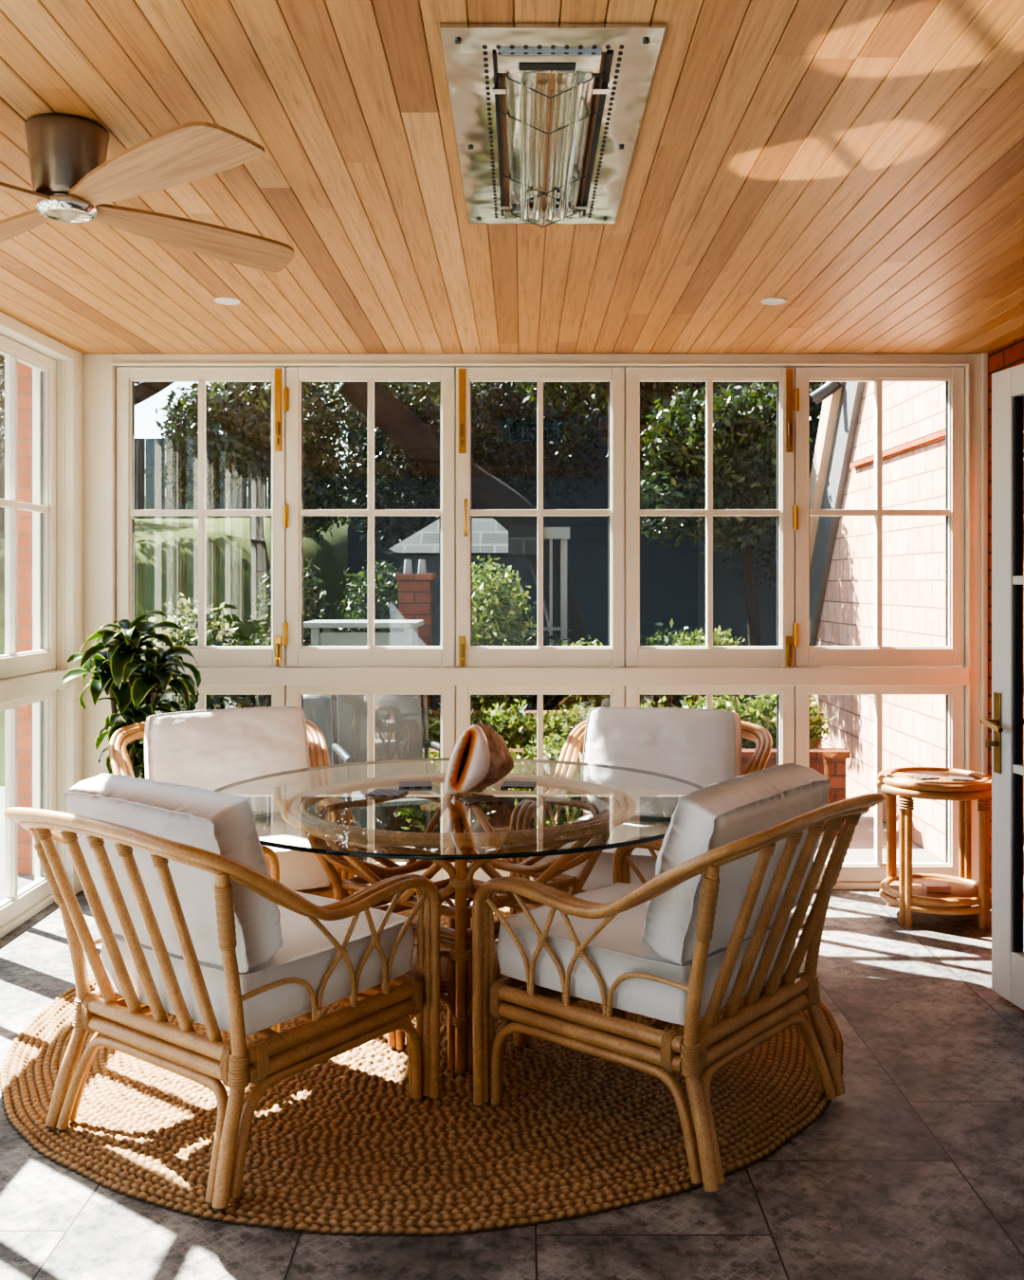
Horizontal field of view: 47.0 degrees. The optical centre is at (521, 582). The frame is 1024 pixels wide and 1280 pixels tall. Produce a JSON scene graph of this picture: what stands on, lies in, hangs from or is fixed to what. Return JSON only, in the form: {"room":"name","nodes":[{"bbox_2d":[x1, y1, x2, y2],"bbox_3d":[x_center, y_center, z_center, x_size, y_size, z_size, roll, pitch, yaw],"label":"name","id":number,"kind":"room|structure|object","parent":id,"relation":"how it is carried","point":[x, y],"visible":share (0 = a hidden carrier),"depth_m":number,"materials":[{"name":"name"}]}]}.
{"room":"sunroom","nodes":[
{"label":"sunroom","id":0,"kind":"room"},
{"bbox_2d":[0,330,68,938],"bbox_3d":[-2.045,0.176,2.175,0.150,2.388,6.149,0,0,0],"label":"window frame","id":1,"kind":"structure","parent":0,"point":[17,687],"depth_m":5.13,"materials":[{"name":"white paint"}]},
{"bbox_2d":[0,334,56,679],"bbox_3d":[-2.047,-0.292,4.730,0.055,1.339,0.784,0,0,0],"label":"window","id":2,"kind":"structure","parent":1,"relation":"in","point":[13,663],"depth_m":4.90,"materials":[{"name":"white paint"}]},
{"bbox_2d":[0,690,56,927],"bbox_3d":[-2.047,0.899,4.730,0.055,0.882,0.784,0,0,0],"label":"window","id":3,"kind":"structure","parent":1,"relation":"in","point":[16,902],"depth_m":4.74,"materials":[{"name":"white paint"}]},
{"bbox_2d":[0,310,73,360],"bbox_3d":[-1.975,-0.990,2.115,0.050,0.054,6.029,0,0,0],"label":"trim","id":4,"kind":"structure","parent":1,"relation":"attached to","point":[9,325],"depth_m":4.74,"materials":[{"name":"white paint"}]},
{"bbox_2d":[65,348,83,895],"bbox_3d":[-1.975,0.176,5.189,0.050,2.388,0.118,0,0,0],"label":"trim","id":5,"kind":"structure","parent":1,"relation":"attached to","point":[74,369],"depth_m":5.13,"materials":[{"name":"white paint"}]},
{"bbox_2d":[0,495,749,786],"bbox_3d":[-1.000,-0.153,16.600,26.000,3.315,16.000,0,0,0],"label":"lawn","id":6,"kind":"structure","parent":0,"point":[166,547],"depth_m":10.93,"materials":[{"name":"green plant"}]},
{"bbox_2d":[0,356,4,442],"bbox_3d":[-7.452,-2.631,14.039,3.466,3.782,2.963,0,0,0],"label":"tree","id":7,"kind":"object","parent":6,"relation":"on","point":[3,356],"visible":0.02,"depth_m":14.25,"materials":[{"name":"green plant"}]},
{"bbox_2d":[0,353,174,531],"bbox_3d":[-4.791,-2.010,11.834,3.407,3.075,1.925,0,0,-8],"label":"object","id":8,"kind":"object","parent":6,"relation":"on","point":[143,391],"visible":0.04,"depth_m":11.46,"materials":[{"name":"green plant"}]},
{"bbox_2d":[0,438,318,509],"bbox_3d":[-4.795,-1.330,15.005,4.410,1.000,0.070,0,0,0],"label":"fence","id":9,"kind":"object","parent":6,"relation":"on","point":[149,494],"visible":0.08,"depth_m":15.00,"materials":[{"name":"white wood"}]},
{"bbox_2d":[155,382,355,572],"bbox_3d":[-2.474,-1.140,10.941,1.849,2.109,1.168,0,0,-12],"label":"tree","id":10,"kind":"object","parent":6,"relation":"on","point":[244,415],"visible":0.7,"depth_m":10.74,"materials":[{"name":"green plant"}]},
{"bbox_2d":[246,555,335,695],"bbox_3d":[-1.700,0.618,8.746,0.648,1.739,0.653,0,0,23],"label":"shrub","id":11,"kind":"object","parent":6,"relation":"on","point":[312,609],"visible":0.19,"depth_m":8.69,"materials":[{"name":"green plant"}]},
{"bbox_2d":[333,552,402,632],"bbox_3d":[-1.109,0.627,9.194,0.697,1.727,0.682,0,0,0],"label":"shrub","id":12,"kind":"object","parent":6,"relation":"on","point":[380,587],"visible":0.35,"depth_m":9.09,"materials":[{"name":"green plant"}]},
{"bbox_2d":[383,517,527,710],"bbox_3d":[-0.540,0.420,11.600,1.480,2.100,1.500,0,0,0],"label":"garden shed","id":13,"kind":"object","parent":6,"relation":"on","point":[488,536],"visible":0.24,"depth_m":11.00,"materials":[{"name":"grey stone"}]},
{"bbox_2d":[305,382,607,550],"bbox_3d":[-0.820,-0.883,13.309,3.626,4.106,1.446,0,0,-8],"label":"tree","id":14,"kind":"object","parent":6,"relation":"on","point":[395,482],"visible":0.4,"depth_m":13.06,"materials":[{"name":"green plant"}]},
{"bbox_2d":[327,382,736,645],"bbox_3d":[0.058,-0.362,10.241,3.603,3.729,1.016,0,0,0],"label":"tree","id":15,"kind":"object","parent":6,"relation":"on","point":[393,417],"visible":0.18,"depth_m":10.08,"materials":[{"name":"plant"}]},
{"bbox_2d":[508,525,569,699],"bbox_3d":[0.135,0.530,9.050,0.470,1.920,0.300,0,0,0],"label":"frame","id":16,"kind":"object","parent":6,"relation":"on","point":[522,539],"visible":0.63,"depth_m":8.97,"materials":[{"name":"wood"}]},
{"bbox_2d":[347,382,824,697],"bbox_3d":[1.650,-1.780,15.750,8.300,6.500,2.100,0,0,0],"label":"house","id":17,"kind":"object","parent":6,"relation":"on","point":[672,578],"visible":0.08,"depth_m":14.98,"materials":[{"name":"blue stone"}]},
{"bbox_2d":[603,382,825,586],"bbox_3d":[2.949,-0.810,12.939,4.143,4.600,2.299,0,0,0],"label":"tree","id":18,"kind":"object","parent":6,"relation":"on","point":[813,410],"visible":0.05,"depth_m":12.73,"materials":[{"name":"green plant"}]},
{"bbox_2d":[640,382,812,703],"bbox_3d":[1.501,-0.075,9.068,1.515,3.135,0.862,0,0,-17],"label":"tree","id":19,"kind":"object","parent":6,"relation":"on","point":[735,445],"visible":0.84,"depth_m":8.91,"materials":[{"name":"green plant"}]},
{"bbox_2d":[0,786,944,901],"bbox_3d":[-2.500,1.605,7.000,23.000,0.230,3.200,0,0,0],"label":"ground","id":20,"kind":"structure","parent":0,"point":[861,850],"depth_m":6.56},
{"bbox_2d":[17,362,34,875],"bbox_3d":[-2.520,-0.270,6.050,0.160,3.520,0.100,0,0,0],"label":"brick pier","id":21,"kind":"object","parent":20,"relation":"on","point":[26,374],"visible":0.21,"depth_m":6.00,"materials":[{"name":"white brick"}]},
{"bbox_2d":[141,592,242,713],"bbox_3d":[-2.279,0.796,8.209,0.845,1.391,0.657,0,0,0],"label":"shrub","id":22,"kind":"object","parent":20,"relation":"on","point":[192,628],"visible":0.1,"depth_m":8.14,"materials":[{"name":"green plant"}]},
{"bbox_2d":[141,632,270,742],"bbox_3d":[-1.901,0.897,7.198,1.081,1.189,0.679,0,0,0],"label":"shrub","id":23,"kind":"object","parent":20,"relation":"on","point":[257,700],"visible":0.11,"depth_m":7.07,"materials":[{"name":"green plant"}]},
{"bbox_2d":[303,694,386,860],"bbox_3d":[-1.020,1.015,6.400,0.570,0.950,0.396,0,0,0],"label":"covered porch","id":24,"kind":"object","parent":20,"relation":"on","point":[317,708],"visible":0.12,"depth_m":6.25,"materials":[{"name":"fabric"}]},
{"bbox_2d":[303,620,423,645],"bbox_3d":[-1.030,0.873,7.725,0.740,1.235,0.550,0,0,0],"label":"garden table","id":25,"kind":"object","parent":20,"relation":"on","point":[410,636],"visible":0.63,"depth_m":7.52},
{"bbox_2d":[330,694,438,851],"bbox_3d":[-0.664,1.019,5.897,0.540,0.943,0.565,0,0,-17],"label":"patio chair","id":26,"kind":"object","parent":20,"relation":"on","point":[397,718],"visible":0.48,"depth_m":6.09,"materials":[{"name":"fabric"}]},
{"bbox_2d":[384,805,424,832],"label":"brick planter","id":27,"kind":"object","parent":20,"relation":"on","point":[393,822],"depth_m":6.90,"materials":[{"name":"brown brick"}]},
{"bbox_2d":[395,559,435,716],"bbox_3d":[-0.745,0.665,8.310,0.260,1.650,0.260,0,0,0],"label":"brick pillar","id":28,"kind":"structure","parent":20,"relation":"on","point":[414,590],"depth_m":8.20,"materials":[{"name":"red brick"}]},
{"bbox_2d":[403,559,412,573],"bbox_3d":[-0.800,-0.111,8.300,0.060,0.100,0.060,0,0,0],"label":"chimney pot","id":29,"kind":"object","parent":28,"relation":"on","point":[407,562],"depth_m":8.28,"materials":[{"name":"silver metal"}]},
{"bbox_2d":[418,559,426,573],"bbox_3d":[-0.700,-0.111,8.300,0.060,0.100,0.060,0,0,0],"label":"chimney pot","id":30,"kind":"object","parent":28,"relation":"on","point":[421,562],"depth_m":8.28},
{"bbox_2d":[427,710,438,716],"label":"brick planter","id":31,"kind":"object","parent":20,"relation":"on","point":[433,711],"depth_m":7.50,"materials":[{"name":"red brick"}]},
{"bbox_2d":[395,748,496,848],"bbox_3d":[-0.447,1.184,6.545,0.636,0.614,0.462,0,0,11],"label":"plant","id":32,"kind":"object","parent":20,"relation":"on","point":[414,811],"visible":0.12,"depth_m":6.48,"materials":[{"name":"green plant"}]},
{"bbox_2d":[420,707,473,748],"bbox_3d":[-0.544,1.128,7.250,0.644,0.725,0.458,0,0,0],"label":"plant","id":33,"kind":"object","parent":20,"relation":"on","point":[433,730],"visible":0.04,"depth_m":7.16,"materials":[{"name":"green plant"}]},
{"bbox_2d":[472,710,487,720],"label":"brick planter","id":34,"kind":"object","parent":20,"relation":"on","point":[474,711],"depth_m":7.50,"materials":[{"name":"red brick"}]},
{"bbox_2d":[472,694,517,710],"bbox_3d":[-0.305,0.951,7.946,0.617,1.079,0.445,0,0,0],"label":"plant","id":35,"kind":"object","parent":20,"relation":"on","point":[476,704],"visible":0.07,"depth_m":7.88,"materials":[{"name":"green plant"}]},
{"bbox_2d":[481,783,523,831],"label":"brick planter","id":36,"kind":"object","parent":20,"relation":"on","point":[500,820],"depth_m":6.90,"materials":[{"name":"brown brick"}]},
{"bbox_2d":[472,548,537,710],"bbox_3d":[-0.208,0.621,8.460,0.732,1.740,0.682,0,0,-20],"label":"shrub","id":37,"kind":"object","parent":20,"relation":"on","point":[488,597],"visible":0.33,"depth_m":8.34,"materials":[{"name":"green plant"}]},
{"bbox_2d":[472,698,550,748],"bbox_3d":[-0.127,1.104,7.242,0.638,0.774,0.456,0,0,-11],"label":"plant","id":38,"kind":"object","parent":20,"relation":"on","point":[500,721],"visible":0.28,"depth_m":7.18,"materials":[{"name":"green plant"}]},
{"bbox_2d":[518,710,537,722],"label":"brick planter","id":39,"kind":"object","parent":20,"relation":"on","point":[532,712],"depth_m":7.50,"materials":[{"name":"red brick"}]},
{"bbox_2d":[507,732,583,828],"bbox_3d":[0.212,1.162,6.527,0.593,0.658,0.447,0,0,0],"label":"plant","id":40,"kind":"object","parent":20,"relation":"on","point":[552,751],"visible":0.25,"depth_m":6.47,"materials":[{"name":"green plant"}]},
{"bbox_2d":[543,710,568,717],"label":"brick planter","id":41,"kind":"object","parent":20,"relation":"on","point":[558,711],"depth_m":7.56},
{"bbox_2d":[525,629,587,710],"bbox_3d":[0.289,0.912,8.301,0.560,1.160,0.616,0,0,13],"label":"shrub","id":42,"kind":"object","parent":20,"relation":"on","point":[557,702],"visible":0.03,"depth_m":8.18,"materials":[{"name":"green plant"}]},
{"bbox_2d":[526,696,593,747],"bbox_3d":[0.328,1.096,7.245,0.549,0.789,0.498,0,0,-31],"label":"plant","id":43,"kind":"object","parent":20,"relation":"on","point":[571,720],"visible":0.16,"depth_m":7.19,"materials":[{"name":"green plant"}]},
{"bbox_2d":[552,634,607,710],"bbox_3d":[0.434,0.922,7.935,0.624,1.138,0.467,0,0,12],"label":"plant","id":44,"kind":"object","parent":20,"relation":"on","point":[594,700],"visible":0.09,"depth_m":7.91,"materials":[{"name":"green plant"}]},
{"bbox_2d":[640,695,676,707],"bbox_3d":[0.785,1.093,7.247,0.711,0.796,0.430,0,0,0],"label":"plant","id":45,"kind":"object","parent":20,"relation":"on","point":[646,704],"visible":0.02,"depth_m":7.25,"materials":[{"name":"green plant"}]},
{"bbox_2d":[640,618,723,708],"bbox_3d":[1.047,0.870,8.278,0.855,1.244,0.558,0,0,3],"label":"shrub","id":46,"kind":"object","parent":20,"relation":"on","point":[674,700],"visible":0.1,"depth_m":8.24,"materials":[{"name":"green plant"}]},
{"bbox_2d":[671,625,745,708],"bbox_3d":[1.238,0.888,7.952,0.634,1.205,0.432,0,0,-7],"label":"plant","id":47,"kind":"object","parent":20,"relation":"on","point":[700,640],"visible":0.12,"depth_m":7.91,"materials":[{"name":"green plant"}]},
{"bbox_2d":[679,694,764,748],"bbox_3d":[1.191,1.083,7.254,0.655,0.815,0.450,0,0,0],"label":"plant","id":48,"kind":"object","parent":20,"relation":"on","point":[723,704],"visible":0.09,"depth_m":7.20,"materials":[{"name":"green plant"}]},
{"bbox_2d":[741,748,755,775],"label":"brick planter","id":49,"kind":"object","parent":20,"relation":"on","point":[746,753],"depth_m":6.90,"materials":[{"name":"red brick"}]},
{"bbox_2d":[764,748,776,768],"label":"brick planter","id":50,"kind":"object","parent":20,"relation":"on","point":[772,759],"depth_m":6.90,"materials":[{"name":"red brick"}]},
{"bbox_2d":[735,694,835,748],"bbox_3d":[1.602,1.066,7.242,0.626,0.849,0.433,0,0,0],"label":"plant","id":51,"kind":"object","parent":20,"relation":"on","point":[765,716],"visible":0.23,"depth_m":7.18,"materials":[{"name":"green plant"}]},
{"bbox_2d":[809,735,820,748],"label":"brick planter","id":52,"kind":"object","parent":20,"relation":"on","point":[816,742],"depth_m":7.50,"materials":[{"name":"red brick"}]},
{"bbox_2d":[809,748,850,804],"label":"brick planter","id":53,"kind":"object","parent":20,"relation":"on","point":[830,763],"depth_m":6.90,"materials":[{"name":"red brick"}]},
{"bbox_2d":[773,382,945,862],"bbox_3d":[2.217,-1.321,7.790,0.466,5.622,4.721,0,0,0],"label":"brick wall","id":54,"kind":"structure","parent":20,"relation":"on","point":[842,473],"depth_m":7.24,"materials":[{"name":"brick"}]},
{"bbox_2d":[0,0,1023,353],"bbox_3d":[-0.009,-1.068,2.265,4.482,0.100,6.330,0,0,0],"label":"ceiling","id":55,"kind":"structure","parent":0,"point":[856,164],"depth_m":3.06,"materials":[{"name":"brown wood"}]},
{"bbox_2d":[0,113,293,272],"bbox_3d":[-1.017,-0.918,2.640,0.947,0.199,0.947,0,0,-7],"label":"ceiling fan","id":56,"kind":"object","parent":55,"relation":"attached to","point":[73,180],"visible":1,"depth_m":2.57,"materials":[{"name":"brown wood"}]},
{"bbox_2d":[214,297,240,305],"bbox_3d":[-1.062,-1.014,4.260,0.094,0.007,0.094,0,0,0],"label":"recessed light","id":57,"kind":"object","parent":55,"relation":"in","point":[222,301],"visible":1,"depth_m":4.26,"materials":[{"name":"white plastic"}]},
{"bbox_2d":[439,23,665,227],"bbox_3d":[0.057,-0.999,2.732,0.410,0.060,1.175,0,0,0],"label":"heater","id":58,"kind":"object","parent":55,"relation":"attached to","point":[523,50],"visible":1,"depth_m":2.51,"materials":[{"name":"silver metal"}]},
{"bbox_2d":[760,297,786,305],"bbox_3d":[0.912,-1.014,4.260,0.094,0.007,0.094,0,0,0],"label":"recessed light","id":59,"kind":"object","parent":55,"relation":"in","point":[769,301],"visible":1,"depth_m":4.26,"materials":[{"name":"white plastic"}]},
{"bbox_2d":[0,889,1023,1279],"bbox_3d":[-0.015,1.420,2.245,4.370,0.100,6.290,0,0,0],"label":"floor","id":60,"kind":"structure","parent":0,"point":[916,1171],"depth_m":2.63,"materials":[{"name":"stone"}]},
{"bbox_2d":[56,608,201,778],"bbox_3d":[-1.569,0.739,4.754,0.546,1.263,0.416,0,0,-10],"label":"potted plant","id":61,"kind":"object","parent":60,"relation":"on","point":[149,679],"visible":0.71,"depth_m":4.69,"materials":[{"name":"green plant"}]},
{"bbox_2d":[0,904,842,1237],"bbox_3d":[-0.273,1.361,3.718,2.508,0.017,2.506,0,0,0],"label":"round rug","id":62,"kind":"object","parent":60,"relation":"on","point":[341,1144],"visible":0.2,"depth_m":2.91,"materials":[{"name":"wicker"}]},
{"bbox_2d":[3,806,440,1208],"bbox_3d":[-0.744,0.938,2.967,0.807,0.836,0.862,0,0,37],"label":"rattan armchair","id":63,"kind":"object","parent":62,"relation":"on","point":[124,1025],"visible":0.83,"depth_m":2.78,"materials":[{"name":"wicker"}]},
{"bbox_2d":[99,890,415,1035],"bbox_3d":[-0.677,0.960,3.058,0.585,0.157,0.612,0,0,37],"label":"seat cushion","id":64,"kind":"object","parent":63,"relation":"on","point":[306,954],"visible":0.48,"depth_m":2.85,"materials":[{"name":"white fabric"}]},
{"bbox_2d":[63,773,283,972],"bbox_3d":[-0.845,0.685,2.833,0.600,0.411,0.265,0,0,35],"label":"cushion","id":65,"kind":"object","parent":64,"relation":"on","point":[224,824],"visible":0.63,"depth_m":2.68,"materials":[{"name":"white fabric"}]},
{"bbox_2d":[108,719,354,900],"bbox_3d":[-1.046,0.938,4.248,0.807,0.836,0.862,0,0,-22],"label":"rattan armchair","id":66,"kind":"object","parent":62,"relation":"on","point":[319,755],"visible":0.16,"depth_m":4.38,"materials":[{"name":"wicker"}]},
{"bbox_2d":[255,816,329,890],"bbox_3d":[-1.004,0.959,4.144,0.585,0.156,0.612,0,0,-22],"label":"seat cushion","id":67,"kind":"object","parent":66,"relation":"on","point":[299,870],"visible":0.12,"depth_m":3.95,"materials":[{"name":"white fabric"}]},
{"bbox_2d":[144,705,310,818],"bbox_3d":[-1.096,0.681,4.411,0.602,0.420,0.271,0,0,-20],"label":"cushion","id":68,"kind":"object","parent":67,"relation":"on","point":[213,749],"visible":0.7,"depth_m":4.33,"materials":[{"name":"white fabric"}]},
{"bbox_2d":[213,757,703,1073],"bbox_3d":[-0.180,0.989,3.450,1.500,0.727,1.500,0,0,15],"label":"dining table","id":69,"kind":"object","parent":62,"relation":"on","point":[464,848],"visible":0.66,"depth_m":3.30,"materials":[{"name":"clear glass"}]},
{"bbox_2d":[365,788,408,798],"bbox_3d":[-0.396,0.621,3.468,0.100,0.006,0.100,0,0,14],"label":"coaster","id":70,"kind":"object","parent":69,"relation":"on","point":[378,793],"visible":1,"depth_m":3.46,"materials":[{"name":"stone"}]},
{"bbox_2d":[399,781,432,788],"bbox_3d":[-0.326,0.621,3.613,0.100,0.006,0.100,0,0,-6],"label":"coaster","id":71,"kind":"object","parent":69,"relation":"on","point":[402,784],"visible":1,"depth_m":3.60,"materials":[{"name":"stone"}]},
{"bbox_2d":[444,722,513,794],"bbox_3d":[-0.118,0.518,3.486,0.222,0.211,0.107,0,0,-40],"label":"conch shell","id":72,"kind":"object","parent":69,"relation":"on","point":[481,758],"visible":1,"depth_m":3.44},
{"bbox_2d":[458,794,502,804],"bbox_3d":[-0.116,0.621,3.363,0.100,0.006,0.100,0,0,-20],"label":"coaster","id":73,"kind":"object","parent":69,"relation":"on","point":[478,799],"visible":1,"depth_m":3.35,"materials":[{"name":"stone"}]},
{"bbox_2d":[500,781,536,788],"bbox_3d":[-0.009,0.621,3.613,0.100,0.006,0.100,0,0,6],"label":"coaster","id":74,"kind":"object","parent":69,"relation":"on","point":[506,784],"visible":1,"depth_m":3.60,"materials":[{"name":"stone"}]},
{"bbox_2d":[509,719,771,914],"bbox_3d":[0.446,0.938,4.270,0.807,0.836,0.862,0,0,24],"label":"rattan armchair","id":75,"kind":"object","parent":62,"relation":"on","point":[523,811],"visible":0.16,"depth_m":4.35,"materials":[{"name":"wicker"}]},
{"bbox_2d":[531,814,670,890],"bbox_3d":[0.401,0.959,4.167,0.585,0.156,0.612,0,0,24],"label":"seat cushion","id":76,"kind":"object","parent":75,"relation":"on","point":[601,873],"visible":0.16,"depth_m":3.92,"materials":[{"name":"white fabric"}]},
{"bbox_2d":[581,707,742,821],"bbox_3d":[0.521,0.680,4.417,0.600,0.424,0.272,0,0,22],"label":"cushion","id":77,"kind":"object","parent":76,"relation":"on","point":[702,747],"visible":0.7,"depth_m":4.33,"materials":[{"name":"white fabric"}]},
{"bbox_2d":[471,792,884,1191],"bbox_3d":[0.419,0.938,3.049,0.862,0.836,0.807,0,0,40],"label":"rattan armchair","id":78,"kind":"object","parent":62,"relation":"on","point":[772,1008],"visible":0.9,"depth_m":2.87,"materials":[{"name":"wicker"}]},
{"bbox_2d":[495,881,796,1025],"bbox_3d":[0.334,0.959,3.121,0.612,0.156,0.585,0,0,40],"label":"seat cushion","id":79,"kind":"object","parent":78,"relation":"on","point":[618,949],"visible":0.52,"depth_m":2.91,"materials":[{"name":"white fabric"}]},
{"bbox_2d":[641,762,830,966],"bbox_3d":[0.547,0.685,2.941,0.262,0.416,0.601,0,0,42],"label":"cushion","id":80,"kind":"object","parent":79,"relation":"on","point":[714,815],"visible":0.67,"depth_m":2.75,"materials":[{"name":"white fabric"}]},
{"bbox_2d":[876,767,991,930],"bbox_3d":[1.700,1.078,4.830,0.471,0.584,0.471,0,0,0],"label":"side table","id":81,"kind":"object","parent":60,"relation":"on","point":[966,892],"visible":0.92,"depth_m":4.70,"materials":[{"name":"wicker"}]},
{"bbox_2d":[907,773,939,780],"bbox_3d":[1.640,0.795,4.810,0.090,0.006,0.090,0,0,-17],"label":"coaster","id":82,"kind":"object","parent":81,"relation":"on","point":[918,777],"visible":1,"depth_m":4.79,"materials":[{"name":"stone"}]},
{"bbox_2d":[888,877,978,898],"bbox_3d":[1.700,1.261,4.830,0.390,0.008,0.390,0,0,0],"label":"shelf","id":83,"kind":"object","parent":81,"relation":"attached to","point":[961,887],"depth_m":4.82,"materials":[{"name":"wood"}]},
{"bbox_2d":[921,881,950,893],"bbox_3d":[1.690,1.244,4.800,0.100,0.026,0.070,0,0,3],"label":"box","id":84,"kind":"object","parent":81,"relation":"on","point":[927,886],"visible":1,"depth_m":4.77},
{"bbox_2d":[949,775,975,781],"bbox_3d":[1.785,0.795,4.775,0.090,0.006,0.090,0,0,11],"label":"coaster","id":85,"kind":"object","parent":81,"relation":"on","point":[953,777],"visible":0.99,"depth_m":4.77,"materials":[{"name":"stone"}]},
{"bbox_2d":[83,353,981,889],"bbox_3d":[-0.050,0.176,5.295,4.240,2.388,0.150,0,0,0],"label":"window frame","id":86,"kind":"structure","parent":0,"point":[100,370],"depth_m":5.25,"materials":[{"name":"white paint"}]},
{"bbox_2d":[116,366,285,666],"bbox_3d":[-1.436,-0.292,5.287,0.754,1.339,0.077,0,0,0],"label":"window","id":87,"kind":"structure","parent":86,"relation":"in","point":[274,654],"depth_m":5.27,"materials":[{"name":"white paint"}]},
{"bbox_2d":[116,685,285,816],"bbox_3d":[-1.436,0.899,5.298,0.754,0.882,0.055,0,0,0],"label":"window","id":88,"kind":"structure","parent":86,"relation":"in","point":[277,693],"depth_m":5.27,"materials":[{"name":"white paint"}]},
{"bbox_2d":[282,366,455,666],"bbox_3d":[-0.684,-0.292,5.289,0.770,1.339,0.072,0,0,0],"label":"window","id":89,"kind":"structure","parent":86,"relation":"in","point":[298,654],"depth_m":5.27,"materials":[{"name":"white paint"}]},
{"bbox_2d":[286,685,455,881],"bbox_3d":[-0.676,0.899,5.298,0.754,0.882,0.055,0,0,0],"label":"window","id":90,"kind":"structure","parent":86,"relation":"in","point":[295,694],"depth_m":5.27,"materials":[{"name":"white paint"}]},
{"bbox_2d":[456,366,624,666],"bbox_3d":[0.084,-0.292,5.281,0.754,1.339,0.088,0,0,0],"label":"window","id":91,"kind":"structure","parent":86,"relation":"in","point":[612,654],"depth_m":5.27,"materials":[{"name":"white paint"}]},
{"bbox_2d":[456,685,624,881],"bbox_3d":[0.084,0.899,5.298,0.754,0.882,0.055,0,0,0],"label":"window","id":92,"kind":"structure","parent":86,"relation":"in","point":[615,694],"depth_m":5.27,"materials":[{"name":"white paint"}]},
{"bbox_2d":[625,366,794,666],"bbox_3d":[0.844,-0.292,5.287,0.754,1.339,0.077,0,0,0],"label":"window","id":93,"kind":"structure","parent":86,"relation":"in","point":[782,654],"depth_m":5.27,"materials":[{"name":"white paint"}]},
{"bbox_2d":[625,685,794,765],"bbox_3d":[0.844,0.899,5.298,0.754,0.882,0.055,0,0,0],"label":"window","id":94,"kind":"structure","parent":86,"relation":"in","point":[785,694],"depth_m":5.27,"materials":[{"name":"white paint"}]},
{"bbox_2d":[792,366,964,666],"bbox_3d":[1.597,-0.292,5.289,0.768,1.339,0.072,0,0,0],"label":"window","id":95,"kind":"structure","parent":86,"relation":"in","point":[951,654],"depth_m":5.27,"materials":[{"name":"white paint"}]},
{"bbox_2d":[794,685,964,881],"bbox_3d":[1.604,0.899,5.298,0.754,0.882,0.055,0,0,0],"label":"window","id":96,"kind":"structure","parent":86,"relation":"in","point":[876,871],"depth_m":5.27,"materials":[{"name":"white paint"}]},
{"bbox_2d":[987,335,1023,914],"bbox_3d":[2.130,0.176,4.235,0.120,2.388,2.350,0,0,0],"label":"wall","id":97,"kind":"structure","parent":0,"point":[1010,355],"depth_m":5.19,"materials":[{"name":"white paint"}]},
{"bbox_2d":[981,352,987,774],"bbox_3d":[2.057,0.176,5.235,0.024,2.388,0.026,0,0,0],"label":"trim","id":98,"kind":"structure","parent":97,"relation":"attached to","point":[984,356],"depth_m":5.22,"materials":[{"name":"white paint"}]},
{"bbox_3d":[1.955,0.176,1.080,0.470,2.388,3.959,0,0,0],"label":"wall","id":99,"kind":"structure","parent":0,"visible":0},
{"bbox_2d":[979,363,1023,1009],"bbox_3d":[1.608,0.330,3.486,0.186,2.040,0.834,0,0,-4],"label":"door","id":100,"kind":"structure","parent":99,"relation":"in","point":[1006,723],"depth_m":3.80,"materials":[{"name":"white paint"}]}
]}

